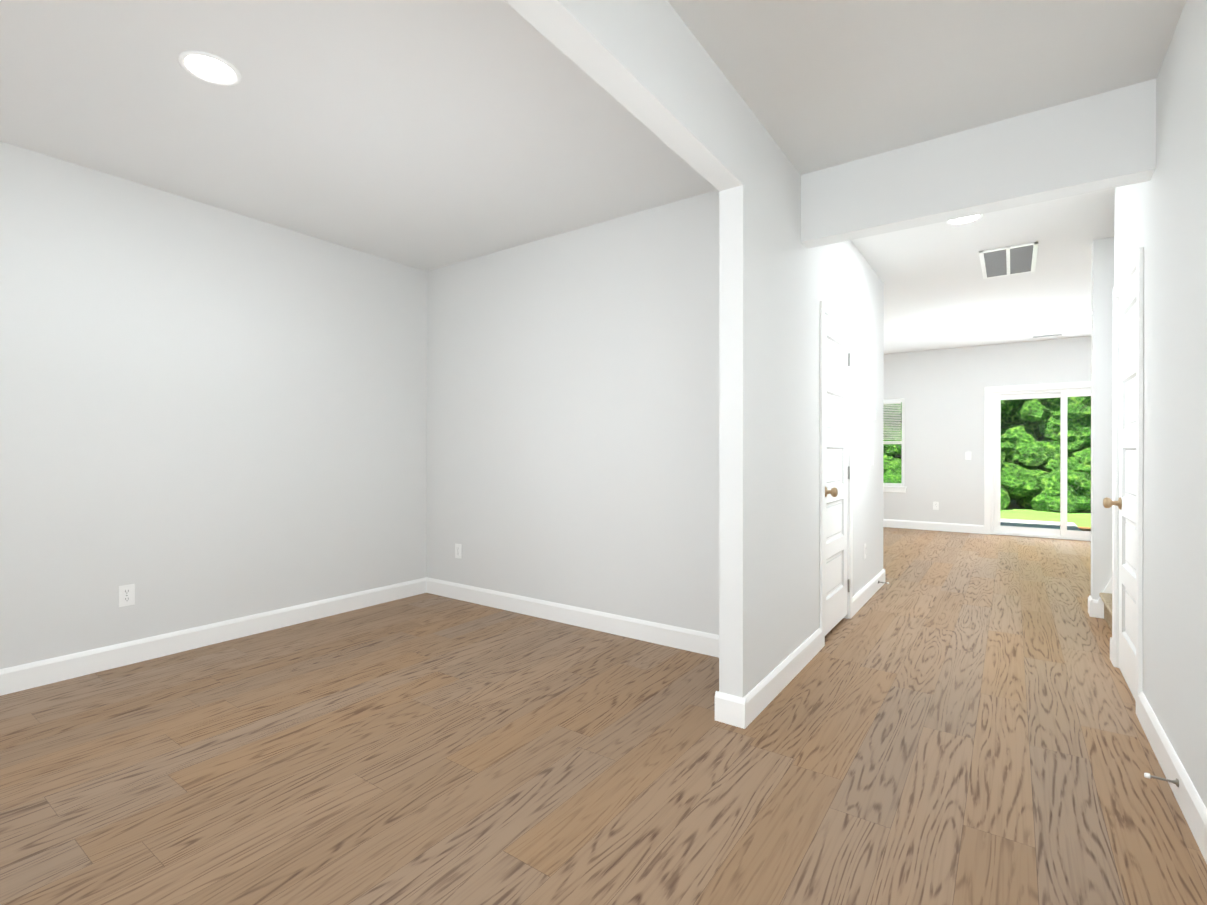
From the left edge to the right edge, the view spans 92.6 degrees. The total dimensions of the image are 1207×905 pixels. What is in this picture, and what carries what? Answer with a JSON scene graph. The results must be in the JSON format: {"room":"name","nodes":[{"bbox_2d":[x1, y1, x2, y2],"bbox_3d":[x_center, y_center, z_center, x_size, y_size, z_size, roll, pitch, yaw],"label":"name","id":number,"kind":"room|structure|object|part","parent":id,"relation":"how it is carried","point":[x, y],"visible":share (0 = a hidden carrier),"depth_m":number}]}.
{"room":"home entryway","nodes":[
{"label":"home entryway","id":0,"kind":"room"},
{"bbox_2d":[0,141,426,668],"bbox_3d":[-2.926,-0.168,2.935,0.120,2.700,5.040,0,0,35],"label":"wall","id":1,"kind":"structure","parent":0,"point":[209,414],"depth_m":3.44},
{"bbox_2d":[118,584,134,606],"bbox_3d":[-2.655,0.796,3.211,0.007,0.117,0.072,0,0,35],"label":"outlet","id":2,"kind":"object","parent":1,"relation":"attached to","point":[122,596],"visible":1,"depth_m":3.21},
{"bbox_2d":[0,578,423,695],"bbox_3d":[-2.872,1.119,2.900,0.015,0.125,4.800,0,0,35],"label":"baseboard","id":3,"kind":"structure","parent":1,"relation":"attached to","point":[13,679],"depth_m":3.43},
{"bbox_2d":[426,190,718,634],"bbox_3d":[-0.244,-0.171,4.050,2.970,2.700,0.120,0,0,35],"label":"wall","id":4,"kind":"structure","parent":0,"point":[572,417],"depth_m":3.88},
{"bbox_2d":[455,543,460,558],"bbox_3d":[-1.166,0.792,4.628,0.072,0.117,0.007,0,0,35],"label":"outlet","id":5,"kind":"object","parent":4,"relation":"attached to","point":[458,551],"visible":1,"depth_m":4.62},
{"bbox_2d":[424,577,718,657],"bbox_3d":[-0.271,1.116,3.990,2.940,0.125,0.015,0,0,35],"label":"baseboard","id":6,"kind":"structure","parent":4,"relation":"attached to","point":[700,642],"depth_m":3.88},
{"bbox_2d":[0,0,1185,353],"bbox_3d":[2.148,-1.580,3.505,7.740,0.120,11.840,0,0,35],"label":"ceiling","id":7,"kind":"structure","parent":0,"point":[426,134],"depth_m":2.56},
{"bbox_2d":[178,50,240,85],"bbox_3d":[-1.552,-1.512,2.277,0.206,0.009,0.206,0,0,35],"label":"recessed light","id":8,"kind":"object","parent":7,"relation":"in","point":[208,68],"depth_m":2.27},
{"bbox_3d":[-1.552,-1.512,2.277,0.206,0.009,0.206,0,0,35],"label":"recessed ceiling light in the dining area","id":9,"kind":"part","parent":8,"relation":"part of"},
{"bbox_2d":[504,0,742,190],"bbox_3d":[-0.619,-1.330,0.852,0.110,0.365,4.070,0,0,35],"label":"beam","id":10,"kind":"structure","parent":7,"relation":"attached to","point":[652,66],"depth_m":1.91},
{"bbox_2d":[946,214,982,224],"bbox_3d":[2.337,-1.516,3.739,0.206,0.009,0.206,0,0,35],"label":"recessed light","id":11,"kind":"object","parent":7,"relation":"in","point":[965,219],"depth_m":3.77},
{"bbox_3d":[2.337,-1.516,3.739,0.206,0.009,0.206,0,0,35],"label":"recessed ceiling light in the hall","id":12,"kind":"part","parent":11,"relation":"part of"},
{"bbox_2d":[801,79,1155,247],"bbox_3d":[1.698,-1.335,2.801,1.420,0.365,0.130,0,0,35],"label":"cross beam","id":13,"kind":"structure","parent":7,"relation":"attached to","point":[1100,142],"depth_m":2.66},
{"bbox_2d":[979,242,1038,278],"bbox_3d":[3.224,-1.517,4.593,0.360,0.012,0.820,0,0,35],"label":"ceiling vent","id":14,"kind":"object","parent":7,"relation":"in","point":[1020,261],"depth_m":4.55},
{"bbox_3d":[3.224,-1.517,4.593,0.360,0.012,0.820,0,0,35],"label":"return air vent","id":15,"kind":"part","parent":14,"relation":"part of"},
{"bbox_2d":[1030,333,1064,337],"bbox_3d":[5.793,-1.526,7.529,0.360,0.009,0.140,0,0,35],"label":"ceiling vent","id":16,"kind":"object","parent":7,"relation":"in","point":[1047,334],"depth_m":7.50},
{"bbox_3d":[5.793,-1.523,7.529,0.300,0.002,0.090,0,0,35],"label":"supply air vent","id":17,"kind":"part","parent":16,"relation":"part of"},
{"bbox_2d":[0,527,1206,904],"bbox_3d":[2.148,1.240,3.513,7.740,0.120,11.840,0,0,35],"label":"floor","id":18,"kind":"structure","parent":0,"point":[944,717],"depth_m":2.17},
{"bbox_2d":[1099,593,1111,630],"bbox_3d":[4.204,0.349,3.005,2.370,1.665,1.010,0,0,35],"label":"stairs","id":19,"kind":"structure","parent":18,"relation":"on","point":[1106,598],"depth_m":3.90},
{"bbox_2d":[719,100,883,697],"bbox_3d":[1.518,-0.171,3.875,0.110,2.700,3.330,0,0,35],"label":"wall","id":20,"kind":"structure","parent":0,"point":[779,281],"depth_m":2.84},
{"bbox_2d":[715,691,731,724],"bbox_3d":[0.716,1.120,2.826,0.045,0.125,0.715,0,0,35],"label":"baseboard","id":21,"kind":"structure","parent":20,"relation":"attached to","point":[723,701],"depth_m":2.52},
{"bbox_2d":[732,627,821,728],"bbox_3d":[0.946,1.119,2.980,0.035,0.125,1.232,0,0,35],"label":"baseboard","id":22,"kind":"structure","parent":20,"relation":"attached to","point":[752,703],"depth_m":2.76},
{"bbox_2d":[820,301,852,647],"bbox_3d":[1.492,0.132,3.839,0.142,2.094,0.808,0,0,35],"label":"door frame","id":23,"kind":"structure","parent":20,"relation":"attached to","point":[833,314],"depth_m":3.54},
{"bbox_2d":[825,316,849,635],"bbox_3d":[1.553,0.144,3.803,0.109,2.000,0.684,0,0,35],"label":"door","id":24,"kind":"structure","parent":20,"relation":"in","point":[836,429],"depth_m":3.84},
{"bbox_3d":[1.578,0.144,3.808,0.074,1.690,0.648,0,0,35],"label":"left door knob","id":25,"kind":"part","parent":24,"relation":"part of"},
{"bbox_2d":[852,569,884,616],"bbox_3d":[2.150,1.114,4.680,0.035,0.125,1.322,0,0,35],"label":"baseboard","id":26,"kind":"structure","parent":20,"relation":"attached to","point":[860,598],"depth_m":4.56},
{"bbox_2d":[871,451,873,464],"bbox_3d":[2.234,0.047,4.784,0.008,0.117,0.072,0,0,35],"label":"light switch","id":27,"kind":"object","parent":20,"relation":"attached to","point":[872,457],"visible":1,"depth_m":4.77},
{"bbox_2d":[883,336,1090,524],"bbox_3d":[5.534,-0.183,8.292,7.500,2.700,0.120,0,0,35],"label":"wall","id":28,"kind":"structure","parent":0,"point":[941,391],"depth_m":8.49},
{"bbox_2d":[883,398,906,492],"bbox_3d":[4.284,-0.111,9.140,0.940,1.450,0.120,0,0,35],"label":"window","id":29,"kind":"structure","parent":28,"relation":"in","point":[902,400],"depth_m":8.90},
{"bbox_2d":[883,401,900,441],"bbox_3d":[4.275,-0.475,9.127,0.782,0.630,0.026,0,0,35],"label":"window blind","id":30,"kind":"object","parent":29,"relation":"attached to","point":[893,418],"visible":0.4,"depth_m":8.97},
{"bbox_2d":[883,404,901,482],"bbox_3d":[4.306,-0.156,9.171,0.798,1.278,0.006,0,0,35],"label":"window panel","id":31,"kind":"object","parent":29,"relation":"attached to","point":[891,445],"depth_m":9.03},
{"bbox_2d":[883,519,983,533],"bbox_3d":[3.957,1.101,9.328,3.675,0.125,0.015,0,0,35],"label":"baseboard","id":32,"kind":"structure","parent":28,"relation":"attached to","point":[922,525],"depth_m":8.62},
{"bbox_2d":[933,502,938,509],"bbox_3d":[4.966,0.796,8.618,0.072,0.117,0.007,0,0,35],"label":"outlet","id":33,"kind":"object","parent":28,"relation":"attached to","point":[935,505],"visible":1,"depth_m":8.62},
{"bbox_2d":[965,452,970,459],"bbox_3d":[5.301,0.047,8.379,0.072,0.117,0.008,0,0,35],"label":"light switch","id":34,"kind":"object","parent":28,"relation":"attached to","point":[967,455],"visible":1,"depth_m":8.38},
{"bbox_2d":[984,381,1090,533],"bbox_3d":[6.194,0.116,7.754,1.790,2.105,0.037,0,0,35],"label":"door frame","id":35,"kind":"structure","parent":28,"relation":"attached to","point":[988,391],"depth_m":8.22},
{"bbox_2d":[992,388,1090,540],"bbox_3d":[6.224,0.154,7.797,1.636,2.028,0.092,0,0,35],"label":"sliding door","id":36,"kind":"structure","parent":28,"relation":"in","point":[1062,532],"depth_m":7.96},
{"bbox_3d":[6.194,0.118,7.772,0.020,0.200,0.017,0,0,35],"label":"sliding door handle","id":37,"kind":"part","parent":36,"relation":"part of"},
{"bbox_2d":[1091,237,1114,599],"bbox_3d":[4.770,-0.169,3.319,3.000,2.700,0.120,0,0,35],"label":"wall","id":38,"kind":"structure","parent":0,"point":[1102,268],"depth_m":4.11},
{"bbox_2d":[1088,595,1092,616],"bbox_3d":[4.786,1.118,3.383,2.985,0.125,0.035,0,0,35],"label":"baseboard","id":39,"kind":"structure","parent":38,"relation":"attached to","point":[1090,601],"depth_m":4.14},
{"bbox_2d":[1093,599,1097,617],"bbox_3d":[3.519,1.116,4.125,0.030,0.125,0.015,0,0,35],"label":"baseboard","id":40,"kind":"structure","parent":38,"relation":"attached to","point":[1095,608],"depth_m":4.12},
{"bbox_2d":[1098,577,1111,617],"bbox_3d":[4.488,0.198,3.437,2.345,1.965,0.015,0,0,35],"label":"stair skirt board","id":41,"kind":"object","parent":38,"relation":"attached to","point":[1108,588],"visible":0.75,"depth_m":4.10},
{"bbox_2d":[1115,0,1206,807],"bbox_3d":[1.206,-0.162,0.776,0.120,2.700,6.050,0,0,35],"label":"wall","id":42,"kind":"structure","parent":0,"point":[1161,216],"depth_m":2.03},
{"bbox_2d":[1103,273,1136,700],"bbox_3d":[2.606,0.159,2.885,0.109,2.030,0.684,0,0,35],"label":"door","id":43,"kind":"structure","parent":42,"relation":"in","point":[1127,456],"depth_m":2.95},
{"bbox_3d":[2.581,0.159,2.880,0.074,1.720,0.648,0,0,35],"label":"right door knob","id":44,"kind":"part","parent":43,"relation":"part of"},
{"bbox_2d":[1112,247,1143,716],"bbox_3d":[2.670,0.135,2.846,0.152,2.094,0.808,0,0,35],"label":"door frame","id":45,"kind":"structure","parent":42,"relation":"attached to","point":[1136,263],"depth_m":2.60},
{"bbox_2d":[1138,691,1206,863],"bbox_3d":[0.893,1.126,0.454,0.015,0.125,5.157,0,0,35],"label":"baseboard","id":46,"kind":"structure","parent":42,"relation":"attached to","point":[1191,804],"depth_m":1.98},
{"bbox_2d":[1150,775,1178,786],"bbox_3d":[1.909,1.115,1.966,0.072,0.026,0.026,0,0,35],"label":"door stop","id":47,"kind":"object","parent":46,"relation":"attached to","point":[1176,781],"visible":1,"depth_m":1.96},
{"label":"outside","id":48,"kind":"structure","parent":0,"visible":0},
{"bbox_2d":[1000,499,1090,526],"bbox_3d":[20.100,1.335,28.614,80.000,0.150,49.880,0,0,35],"label":"lawn","id":49,"kind":"structure","parent":48,"point":[1013,508],"depth_m":11.96},
{"bbox_2d":[883,396,1090,513],"bbox_3d":[9.710,-2.132,13.830,17.223,7.448,2.995,0,0,35],"label":"tree","id":50,"kind":"object","parent":49,"relation":"on","point":[1045,421],"depth_m":12.89},
{"bbox_2d":[1000,519,1080,530],"bbox_3d":[6.552,1.259,9.302,1.800,0.110,2.700,0,0,35],"label":"patio slab","id":51,"kind":"object","parent":49,"relation":"on","point":[1025,523],"depth_m":9.64},
{"bbox_2d":[1077,526,1090,530],"bbox_3d":[8.629,1.279,7.649,3.500,0.080,2.400,0,0,35],"label":"mulch bed","id":52,"kind":"object","parent":49,"relation":"on","point":[1084,528],"depth_m":9.36}
]}

